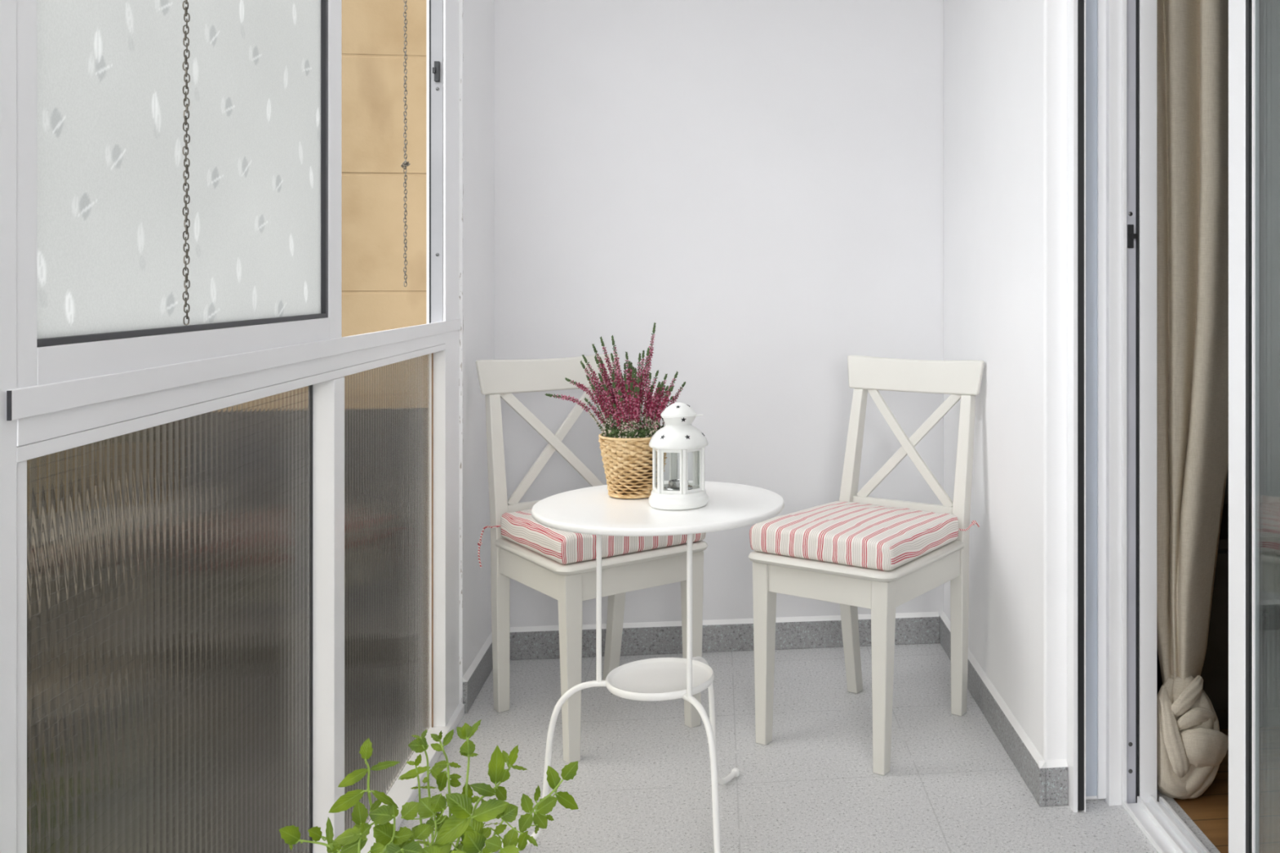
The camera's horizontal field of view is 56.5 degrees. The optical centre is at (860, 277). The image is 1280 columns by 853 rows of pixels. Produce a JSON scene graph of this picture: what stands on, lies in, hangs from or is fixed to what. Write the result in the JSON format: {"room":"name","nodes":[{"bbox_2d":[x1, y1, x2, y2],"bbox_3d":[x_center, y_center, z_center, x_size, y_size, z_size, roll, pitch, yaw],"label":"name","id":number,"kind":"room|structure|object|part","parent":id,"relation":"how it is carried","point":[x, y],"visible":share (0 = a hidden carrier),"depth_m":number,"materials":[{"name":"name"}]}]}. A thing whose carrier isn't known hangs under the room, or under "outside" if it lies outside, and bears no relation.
{"room":"enclosed balcony","nodes":[
{"label":"enclosed balcony","id":0,"kind":"room"},
{"bbox_2d":[341,0,426,337],"bbox_3d":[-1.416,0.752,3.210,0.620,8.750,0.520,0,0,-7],"label":"window pane","id":1,"kind":"structure","parent":0,"point":[375,297],"depth_m":2.99,"materials":[{"name":"glass"}]},
{"bbox_2d":[458,0,494,704],"bbox_3d":[-1.078,-0.183,3.206,0.048,2.620,0.432,0,0,-7],"label":"wall","id":2,"kind":"structure","parent":0,"point":[476,17],"depth_m":3.13,"materials":[{"name":"paint"}]},
{"bbox_2d":[462,631,492,682],"bbox_3d":[-1.049,1.039,3.210,0.012,0.012,0.430,0,0,-7],"label":"trim","id":3,"kind":"structure","parent":2,"relation":"attached to","point":[482,652],"depth_m":3.16,"materials":[{"name":"white paint"}]},
{"bbox_2d":[462,642,493,713],"bbox_3d":[-1.049,1.086,3.210,0.012,0.082,0.430,0,0,-7],"label":"baseboard","id":4,"kind":"structure","parent":2,"relation":"attached to","point":[471,688],"depth_m":3.12,"materials":[{"name":"stone"}]},
{"bbox_2d":[494,0,943,626],"bbox_3d":[-0.318,-0.183,3.578,1.650,2.620,0.120,0,0,-7],"label":"wall","id":5,"kind":"structure","parent":0,"point":[759,184],"depth_m":3.51,"materials":[{"name":"grey paint"}]},
{"bbox_2d":[509,616,939,660],"bbox_3d":[-0.412,1.086,3.499,1.322,0.082,0.014,0,0,-7],"label":"baseboard","id":6,"kind":"structure","parent":5,"relation":"attached to","point":[918,630],"depth_m":3.49,"materials":[{"name":"stone"}]},
{"bbox_2d":[510,611,938,632],"bbox_3d":[-0.413,1.039,3.500,1.320,0.012,0.012,0,0,-7],"label":"trim","id":7,"kind":"structure","parent":5,"relation":"attached to","point":[914,615],"depth_m":3.50,"materials":[{"name":"white paint"}]},
{"bbox_2d":[396,643,1279,852],"bbox_3d":[1.623,1.187,1.108,4.906,0.120,6.200,0,0,-7],"label":"floor","id":8,"kind":"structure","parent":0,"point":[642,783],"depth_m":2.63,"materials":[{"name":"tile"}]},
{"bbox_2d":[279,719,578,852],"bbox_3d":[-0.570,0.879,1.572,0.348,0.495,0.318,0,0,17],"label":"plant","id":9,"kind":"object","parent":8,"relation":"on","point":[464,823],"visible":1,"depth_m":1.56,"materials":[{"name":"green plant"}]},
{"bbox_3d":[-0.661,0.837,1.538,0.151,0.210,0.038,0,0,-24],"label":"stem","id":10,"kind":"part","parent":9,"relation":"part of","materials":[{"name":"green plant"}]},
{"bbox_3d":[-0.605,0.817,1.488,0.014,0.251,0.134,0,0,14],"label":"stem","id":11,"kind":"part","parent":9,"relation":"part of","materials":[{"name":"green plant"}]},
{"bbox_3d":[-0.651,0.800,1.595,0.055,0.283,0.021,0,0,-7],"label":"stem","id":12,"kind":"part","parent":9,"relation":"part of","materials":[{"name":"green plant"}]},
{"bbox_3d":[-0.605,0.820,1.533,0.018,0.244,0.100,0,0,5],"label":"stem","id":13,"kind":"part","parent":9,"relation":"part of","materials":[{"name":"green plant"}]},
{"bbox_3d":[-0.633,0.842,1.699,0.008,0.202,0.152,0,0,-32],"label":"stem","id":14,"kind":"part","parent":9,"relation":"part of","materials":[{"name":"green plant"}]},
{"bbox_3d":[-0.630,0.822,1.696,0.014,0.240,0.111,0,0,-22],"label":"stem","id":15,"kind":"part","parent":9,"relation":"part of","materials":[{"name":"green plant"}]},
{"bbox_3d":[-0.579,0.835,1.579,0.017,0.213,0.063,0,0,-7],"label":"stem","id":16,"kind":"part","parent":9,"relation":"part of","materials":[{"name":"green plant"}]},
{"bbox_3d":[-0.599,0.807,1.656,0.018,0.270,0.073,0,0,-7],"label":"stem","id":17,"kind":"part","parent":9,"relation":"part of","materials":[{"name":"green plant"}]},
{"bbox_3d":[-0.578,0.796,1.640,0.048,0.291,0.024,0,0,-7],"label":"stem","id":18,"kind":"part","parent":9,"relation":"part of","materials":[{"name":"green plant"}]},
{"bbox_3d":[-0.535,0.816,1.533,0.065,0.252,0.110,0,0,-7],"label":"stem","id":19,"kind":"part","parent":9,"relation":"part of","materials":[{"name":"green plant"}]},
{"bbox_3d":[-0.532,0.812,1.609,0.083,0.259,0.032,0,0,0],"label":"stem","id":20,"kind":"part","parent":9,"relation":"part of","materials":[{"name":"green plant"}]},
{"bbox_3d":[-0.478,0.812,1.578,0.147,0.259,0.018,0,0,6],"label":"stem","id":21,"kind":"part","parent":9,"relation":"part of","materials":[{"name":"green plant"}]},
{"bbox_2d":[475,353,707,764],"bbox_3d":[-0.694,0.671,2.982,0.415,0.912,0.511,0,0,-41],"label":"dining chair","id":22,"kind":"object","parent":8,"relation":"on","point":[571,584],"visible":0.68,"depth_m":2.98,"materials":[{"name":"beige paint"}]},
{"bbox_3d":[-0.945,0.716,3.021,0.048,0.822,0.104,0,0,-41],"label":"leg","id":23,"kind":"part","parent":22,"relation":"part of","materials":[{"name":"beige paint"}]},
{"bbox_3d":[-0.806,0.619,3.113,0.316,0.053,0.027,0,0,-41],"label":"rail","id":24,"kind":"part","parent":22,"relation":"part of","materials":[{"name":"beige paint"}]},
{"bbox_3d":[-0.847,0.261,3.161,0.415,0.093,0.041,0,0,-41],"label":"rail","id":25,"kind":"part","parent":22,"relation":"part of","materials":[{"name":"beige paint"}]},
{"bbox_3d":[-0.679,0.907,2.707,0.046,0.440,0.042,0,0,-41],"label":"leg","id":26,"kind":"part","parent":22,"relation":"part of","materials":[{"name":"beige paint"}]},
{"bbox_2d":[477,509,706,567],"bbox_3d":[-0.688,0.666,2.961,0.426,0.158,0.447,0,0,-41],"label":"seat cushion","id":27,"kind":"object","parent":22,"relation":"on","point":[519,527],"visible":0.48,"depth_m":2.78,"materials":[{"name":"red fabric"}]},
{"bbox_3d":[-0.669,0.676,2.953,0.414,0.021,0.434,0,0,-41],"label":"seat","id":28,"kind":"part","parent":22,"relation":"part of","materials":[{"name":"beige paint"}]},
{"bbox_3d":[-0.693,0.716,3.237,0.048,0.822,0.104,0,0,-41],"label":"leg","id":29,"kind":"part","parent":22,"relation":"part of","materials":[{"name":"beige paint"}]},
{"bbox_3d":[-0.425,0.907,2.925,0.046,0.440,0.042,0,0,-41],"label":"leg","id":30,"kind":"part","parent":22,"relation":"part of","materials":[{"name":"beige paint"}]},
{"bbox_2d":[491,480,784,852],"bbox_3d":[-0.444,0.787,2.311,0.584,0.680,0.593,0,0,-7],"label":"bistro table","id":31,"kind":"object","parent":8,"relation":"on","point":[591,510],"visible":0.91,"depth_m":2.25,"materials":[{"name":"white metal"}]},
{"bbox_3d":[-0.610,0.961,2.287,0.225,0.326,0.012,0,0,-7],"label":"leg","id":32,"kind":"part","parent":31,"relation":"part of","materials":[{"name":"white metal"}]},
{"bbox_3d":[-0.529,0.630,2.297,0.032,0.343,0.010,0,0,-7],"label":"rod","id":33,"kind":"part","parent":31,"relation":"part of","materials":[{"name":"white metal"}]},
{"bbox_2d":[544,322,685,498],"bbox_3d":[-0.500,0.268,2.374,0.284,0.353,0.173,0,0,-7],"label":"heather","id":34,"kind":"object","parent":31,"relation":"on","point":[626,453],"visible":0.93,"depth_m":2.35,"materials":[{"name":"plant"}]},
{"bbox_2d":[598,436,666,497],"bbox_3d":[-0.466,0.383,2.386,0.145,0.123,0.142,0,0,-7],"label":"basket","id":35,"kind":"object","parent":31,"relation":"on","point":[627,460],"depth_m":2.33,"materials":[{"name":"wicker"}]},
{"bbox_2d":[605,657,714,701],"bbox_3d":[-0.400,0.800,2.313,0.214,0.017,0.214,0,0,-7],"label":"shelf","id":36,"kind":"object","parent":31,"relation":"attached to","point":[655,679],"depth_m":2.30,"materials":[{"name":"white metal"}]},
{"bbox_2d":[648,402,708,510],"bbox_3d":[-0.357,0.346,2.278,0.117,0.202,0.117,0,0,39],"label":"candle lantern","id":37,"kind":"object","parent":31,"relation":"on","point":[678,435],"visible":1,"depth_m":2.25,"materials":[{"name":"white paint"}]},
{"bbox_3d":[-0.406,0.373,2.286,0.006,0.086,0.006,0,0,9],"label":"post","id":38,"kind":"part","parent":37,"relation":"part of","materials":[{"name":"white metal"}]},
{"bbox_3d":[-0.397,0.373,2.263,0.004,0.085,0.041,0,0,-21],"label":"pane frame","id":39,"kind":"part","parent":37,"relation":"part of","materials":[{"name":"white paint"}]},
{"bbox_3d":[-0.389,0.373,2.240,0.006,0.086,0.006,0,0,39],"label":"post","id":40,"kind":"part","parent":37,"relation":"part of","materials":[{"name":"white metal"}]},
{"bbox_3d":[-0.391,0.373,2.305,0.004,0.085,0.041,0,0,39],"label":"pane frame","id":41,"kind":"part","parent":37,"relation":"part of","materials":[{"name":"white paint"}]},
{"bbox_3d":[-0.364,0.373,2.236,0.041,0.085,0.004,0,0,9],"label":"pane frame","id":42,"kind":"part","parent":37,"relation":"part of","materials":[{"name":"white paint"}]},
{"bbox_3d":[-0.375,0.373,2.325,0.008,0.086,0.008,0,0,39],"label":"post","id":43,"kind":"part","parent":37,"relation":"part of","materials":[{"name":"white metal"}]},
{"bbox_2d":[664,484,693,490],"bbox_3d":[-0.357,0.413,2.278,0.056,0.005,0.056,0,0,39],"label":"candle holder","id":44,"kind":"object","parent":37,"relation":"on","point":[667,487],"depth_m":2.26,"materials":[{"name":"metal"}]},
{"bbox_3d":[-0.348,0.270,2.260,0.083,0.005,0.040,0,0,-7],"label":"handle","id":45,"kind":"part","parent":37,"relation":"part of","materials":[{"name":"white paint"}]},
{"bbox_3d":[-0.340,0.373,2.232,0.008,0.086,0.008,0,0,39],"label":"post","id":46,"kind":"part","parent":37,"relation":"part of","materials":[{"name":"white metal"}]},
{"bbox_3d":[-0.351,0.373,2.321,0.041,0.085,0.004,0,0,9],"label":"pane frame","id":47,"kind":"part","parent":37,"relation":"part of","materials":[{"name":"white paint"}]},
{"bbox_3d":[-0.324,0.373,2.251,0.004,0.085,0.041,0,0,39],"label":"pane frame","id":48,"kind":"part","parent":37,"relation":"part of","materials":[{"name":"white paint"}]},
{"bbox_3d":[-0.326,0.373,2.317,0.006,0.086,0.006,0,0,39],"label":"post","id":49,"kind":"part","parent":37,"relation":"part of","materials":[{"name":"white metal"}]},
{"bbox_3d":[-0.317,0.373,2.294,0.004,0.085,0.041,0,0,-21],"label":"pane frame","id":50,"kind":"part","parent":37,"relation":"part of","materials":[{"name":"white paint"}]},
{"bbox_3d":[-0.308,0.373,2.271,0.006,0.086,0.006,0,0,9],"label":"post","id":51,"kind":"part","parent":37,"relation":"part of","materials":[{"name":"white metal"}]},
{"bbox_3d":[-0.321,0.630,2.209,0.010,0.343,0.032,0,0,-37],"label":"rod","id":52,"kind":"part","parent":31,"relation":"part of","materials":[{"name":"white metal"}]},
{"bbox_3d":[-0.272,0.961,2.144,0.012,0.326,0.225,0,0,-37],"label":"leg","id":53,"kind":"part","parent":31,"relation":"part of","materials":[{"name":"white metal"}]},
{"bbox_3d":[-0.324,0.961,2.512,0.012,0.326,0.225,0,0,21],"label":"leg","id":54,"kind":"part","parent":31,"relation":"part of","materials":[{"name":"white metal"}]},
{"bbox_2d":[747,355,984,775],"bbox_3d":[0.023,0.671,2.919,0.415,0.912,0.511,0,0,31],"label":"dining chair","id":55,"kind":"object","parent":8,"relation":"on","point":[851,587],"visible":0.94,"depth_m":2.96,"materials":[{"name":"beige paint"}]},
{"bbox_3d":[-0.233,0.907,2.818,0.046,0.440,0.042,0,0,31],"label":"leg","id":56,"kind":"part","parent":55,"relation":"part of","materials":[{"name":"beige paint"}]},
{"bbox_3d":[-0.019,0.716,3.170,0.048,0.822,0.104,0,0,31],"label":"leg","id":57,"kind":"part","parent":55,"relation":"part of","materials":[{"name":"beige paint"}]},
{"bbox_3d":[0.003,0.676,2.886,0.414,0.021,0.434,0,0,31],"label":"seat","id":58,"kind":"part","parent":55,"relation":"part of","materials":[{"name":"beige paint"}]},
{"bbox_2d":[749,501,979,571],"bbox_3d":[0.017,0.626,2.900,0.417,0.079,0.447,0,0,31],"label":"seat cushion","id":59,"kind":"object","parent":55,"relation":"on","point":[866,535],"visible":1,"depth_m":2.76,"materials":[{"name":"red fabric"}]},
{"bbox_3d":[0.053,0.907,2.645,0.046,0.440,0.042,0,0,31],"label":"leg","id":60,"kind":"part","parent":55,"relation":"part of","materials":[{"name":"beige paint"}]},
{"bbox_3d":[0.112,0.619,3.066,0.316,0.053,0.027,0,0,31],"label":"rail","id":61,"kind":"part","parent":55,"relation":"part of","materials":[{"name":"beige paint"}]},
{"bbox_3d":[0.145,0.261,3.120,0.415,0.093,0.041,0,0,31],"label":"rail","id":62,"kind":"part","parent":55,"relation":"part of","materials":[{"name":"beige paint"}]},
{"bbox_3d":[0.265,0.716,2.998,0.048,0.822,0.104,0,0,31],"label":"leg","id":63,"kind":"part","parent":55,"relation":"part of","materials":[{"name":"beige paint"}]},
{"bbox_2d":[1156,502,1279,729],"bbox_3d":[1.008,0.888,3.085,0.550,0.485,0.444,0,0,-7],"label":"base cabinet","id":64,"kind":"object","parent":8,"relation":"on","point":[1215,672],"visible":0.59,"depth_m":2.88,"materials":[{"name":"brown wood"}]},
{"bbox_3d":[0.906,0.876,2.876,0.246,0.390,0.013,0,0,-7],"label":"door","id":65,"kind":"part","parent":64,"relation":"part of","materials":[{"name":"wood"}]},
{"bbox_3d":[1.004,0.840,2.871,0.020,0.022,0.020,0,0,-7],"label":"knob","id":66,"kind":"part","parent":64,"relation":"part of","materials":[{"name":"wood"}]},
{"bbox_3d":[1.158,0.876,2.908,0.246,0.390,0.013,0,0,-7],"label":"door","id":67,"kind":"part","parent":64,"relation":"part of","materials":[{"name":"wood"}]},
{"bbox_2d":[943,0,1097,799],"bbox_3d":[0.451,-0.183,3.051,0.254,2.620,1.115,0,0,-7],"label":"wall","id":68,"kind":"structure","parent":0,"point":[1005,61],"depth_m":2.75,"materials":[{"name":"paint"}]},
{"bbox_2d":[939,611,1045,768],"bbox_3d":[0.320,1.039,3.029,0.012,0.012,1.127,0,0,-7],"label":"trim","id":69,"kind":"structure","parent":68,"relation":"attached to","point":[1020,731],"depth_m":2.81,"materials":[{"name":"white paint"}]},
{"bbox_2d":[939,616,1067,806],"bbox_3d":[0.343,1.086,3.031,0.063,0.082,1.128,0,0,-7],"label":"baseboard","id":70,"kind":"structure","parent":68,"relation":"attached to","point":[1048,787],"depth_m":2.66,"materials":[{"name":"stone"}]},
{"bbox_2d":[1037,759,1068,768],"bbox_3d":[0.412,1.039,2.478,0.063,0.012,0.012,0,0,-7],"label":"trim","id":71,"kind":"structure","parent":68,"relation":"attached to","point":[1060,762],"depth_m":2.48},
{"bbox_2d":[1066,0,1156,812],"bbox_3d":[0.721,-0.183,0.855,0.258,2.620,3.310,0,0,-7],"label":"door","id":72,"kind":"structure","parent":68,"relation":"in","point":[1112,44],"depth_m":2.48,"materials":[{"name":"white metal"}]},
{"bbox_2d":[1228,0,1259,852],"bbox_3d":[0.737,0.015,1.183,0.022,2.177,1.606,0,0,-7],"label":"door","id":73,"kind":"structure","parent":72,"relation":"attached to","point":[1243,15],"depth_m":1.92,"materials":[{"name":"white metal"}]},
{"bbox_2d":[1123,795,1209,852],"bbox_3d":[0.803,1.116,0.850,0.087,0.022,3.270,0,0,-7],"label":"door track","id":74,"kind":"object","parent":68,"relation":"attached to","point":[1163,828],"depth_m":2.35,"materials":[{"name":"white metal"}]},
{"bbox_3d":[0.763,1.117,0.845,0.006,0.005,3.270,0,0,-7],"label":"rail","id":75,"kind":"part","parent":74,"relation":"part of","materials":[{"name":"white metal"}]},
{"bbox_3d":[0.793,1.112,0.849,0.006,0.014,3.270,0,0,-7],"label":"rail","id":76,"kind":"part","parent":74,"relation":"part of","materials":[{"name":"white metal"}]},
{"bbox_3d":[0.821,1.112,0.853,0.006,0.014,3.270,0,0,-7],"label":"rail","id":77,"kind":"part","parent":74,"relation":"part of","materials":[{"name":"white metal"}]},
{"bbox_3d":[0.843,1.114,0.855,0.007,0.010,3.270,0,0,-7],"label":"rail","id":78,"kind":"part","parent":74,"relation":"part of","materials":[{"name":"white metal"}]},
{"bbox_2d":[1156,0,1228,799],"bbox_3d":[0.726,-0.098,2.539,0.267,2.450,0.160,0,0,-7],"label":"curtain","id":79,"kind":"object","parent":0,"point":[1193,35],"visible":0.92,"depth_m":2.53,"materials":[{"name":"beige fabric"}]},
{"bbox_2d":[1223,0,1279,504],"bbox_3d":[2.141,-0.183,3.661,3.250,2.620,0.100,0,0,-7],"label":"wall","id":80,"kind":"structure","parent":0,"point":[1269,10],"depth_m":3.50,"materials":[{"name":"white paint"}]},
{"bbox_3d":[-0.608,-0.033,-0.783,0.080,2.320,2.995,0,0,-7],"label":"wall","id":81,"kind":"structure","parent":0,"visible":0},
{"bbox_2d":[26,384,312,852],"bbox_3d":[-0.899,0.638,1.565,0.008,0.923,0.898,0,0,-7],"label":"window","id":82,"kind":"structure","parent":81,"relation":"in","point":[170,565],"depth_m":1.50,"materials":[{"name":"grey glass"}]},
{"bbox_2d":[16,0,341,388],"bbox_3d":[-0.877,-0.498,1.580,0.028,1.220,0.965,0,0,-7],"label":"window","id":83,"kind":"structure","parent":81,"relation":"in","point":[100,108],"depth_m":1.44,"materials":[{"name":"white glass"}]},
{"bbox_3d":[-0.875,0.090,1.565,0.028,0.044,0.866,0,0,-7],"label":"rail","id":84,"kind":"part","parent":83,"relation":"part of","materials":[{"name":"white metal"}]},
{"bbox_2d":[182,0,190,325],"bbox_3d":[-0.823,-0.507,1.416,0.008,1.129,0.007,0,0,18],"label":"hanging chain","id":85,"kind":"object","parent":81,"relation":"hanging from","point":[185,8],"visible":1,"depth_m":1.42,"materials":[{"name":"metal"}]},
{"bbox_2d":[0,0,464,852],"bbox_3d":[-0.721,-0.183,0.363,0.070,2.620,5.298,0,0,-7],"label":"window frame","id":86,"kind":"structure","parent":81,"relation":"attached to","point":[36,421],"depth_m":2.01,"materials":[{"name":"white metal"}]},
{"bbox_3d":[-0.800,-0.033,0.904,0.045,2.320,0.392,0,0,-7],"label":"post","id":87,"kind":"part","parent":86,"relation":"part of","materials":[{"name":"white metal"}]},
{"bbox_3d":[-0.931,0.137,1.969,0.046,0.048,1.753,0,0,-7],"label":"rail","id":88,"kind":"part","parent":86,"relation":"part of","materials":[{"name":"white metal"}]},
{"bbox_3d":[-0.932,0.169,1.969,0.045,0.015,1.753,0,0,-7],"label":"rail","id":89,"kind":"part","parent":86,"relation":"part of","materials":[{"name":"white metal"}]},
{"bbox_3d":[-0.911,1.113,1.851,0.060,0.027,2.298,0,0,-7],"label":"sill","id":90,"kind":"part","parent":86,"relation":"part of","materials":[{"name":"white metal"}]},
{"bbox_3d":[-1.049,-0.046,2.914,0.045,2.293,0.152,0,0,-7],"label":"post","id":91,"kind":"part","parent":86,"relation":"part of","materials":[{"name":"white metal"}]},
{"bbox_2d":[343,352,433,831],"bbox_3d":[-1.005,0.638,2.453,0.013,0.923,0.774,0,0,-7],"label":"window","id":92,"kind":"structure","parent":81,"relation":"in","point":[387,407],"depth_m":2.49,"materials":[{"name":"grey glass"}]},
{"bbox_2d":[400,0,409,286],"bbox_3d":[-0.950,-0.528,2.419,0.017,1.091,0.018,0,0,-42],"label":"hanging chain","id":93,"kind":"object","parent":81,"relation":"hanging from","point":[405,163],"visible":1,"depth_m":2.42,"materials":[{"name":"metal"}]}
]}

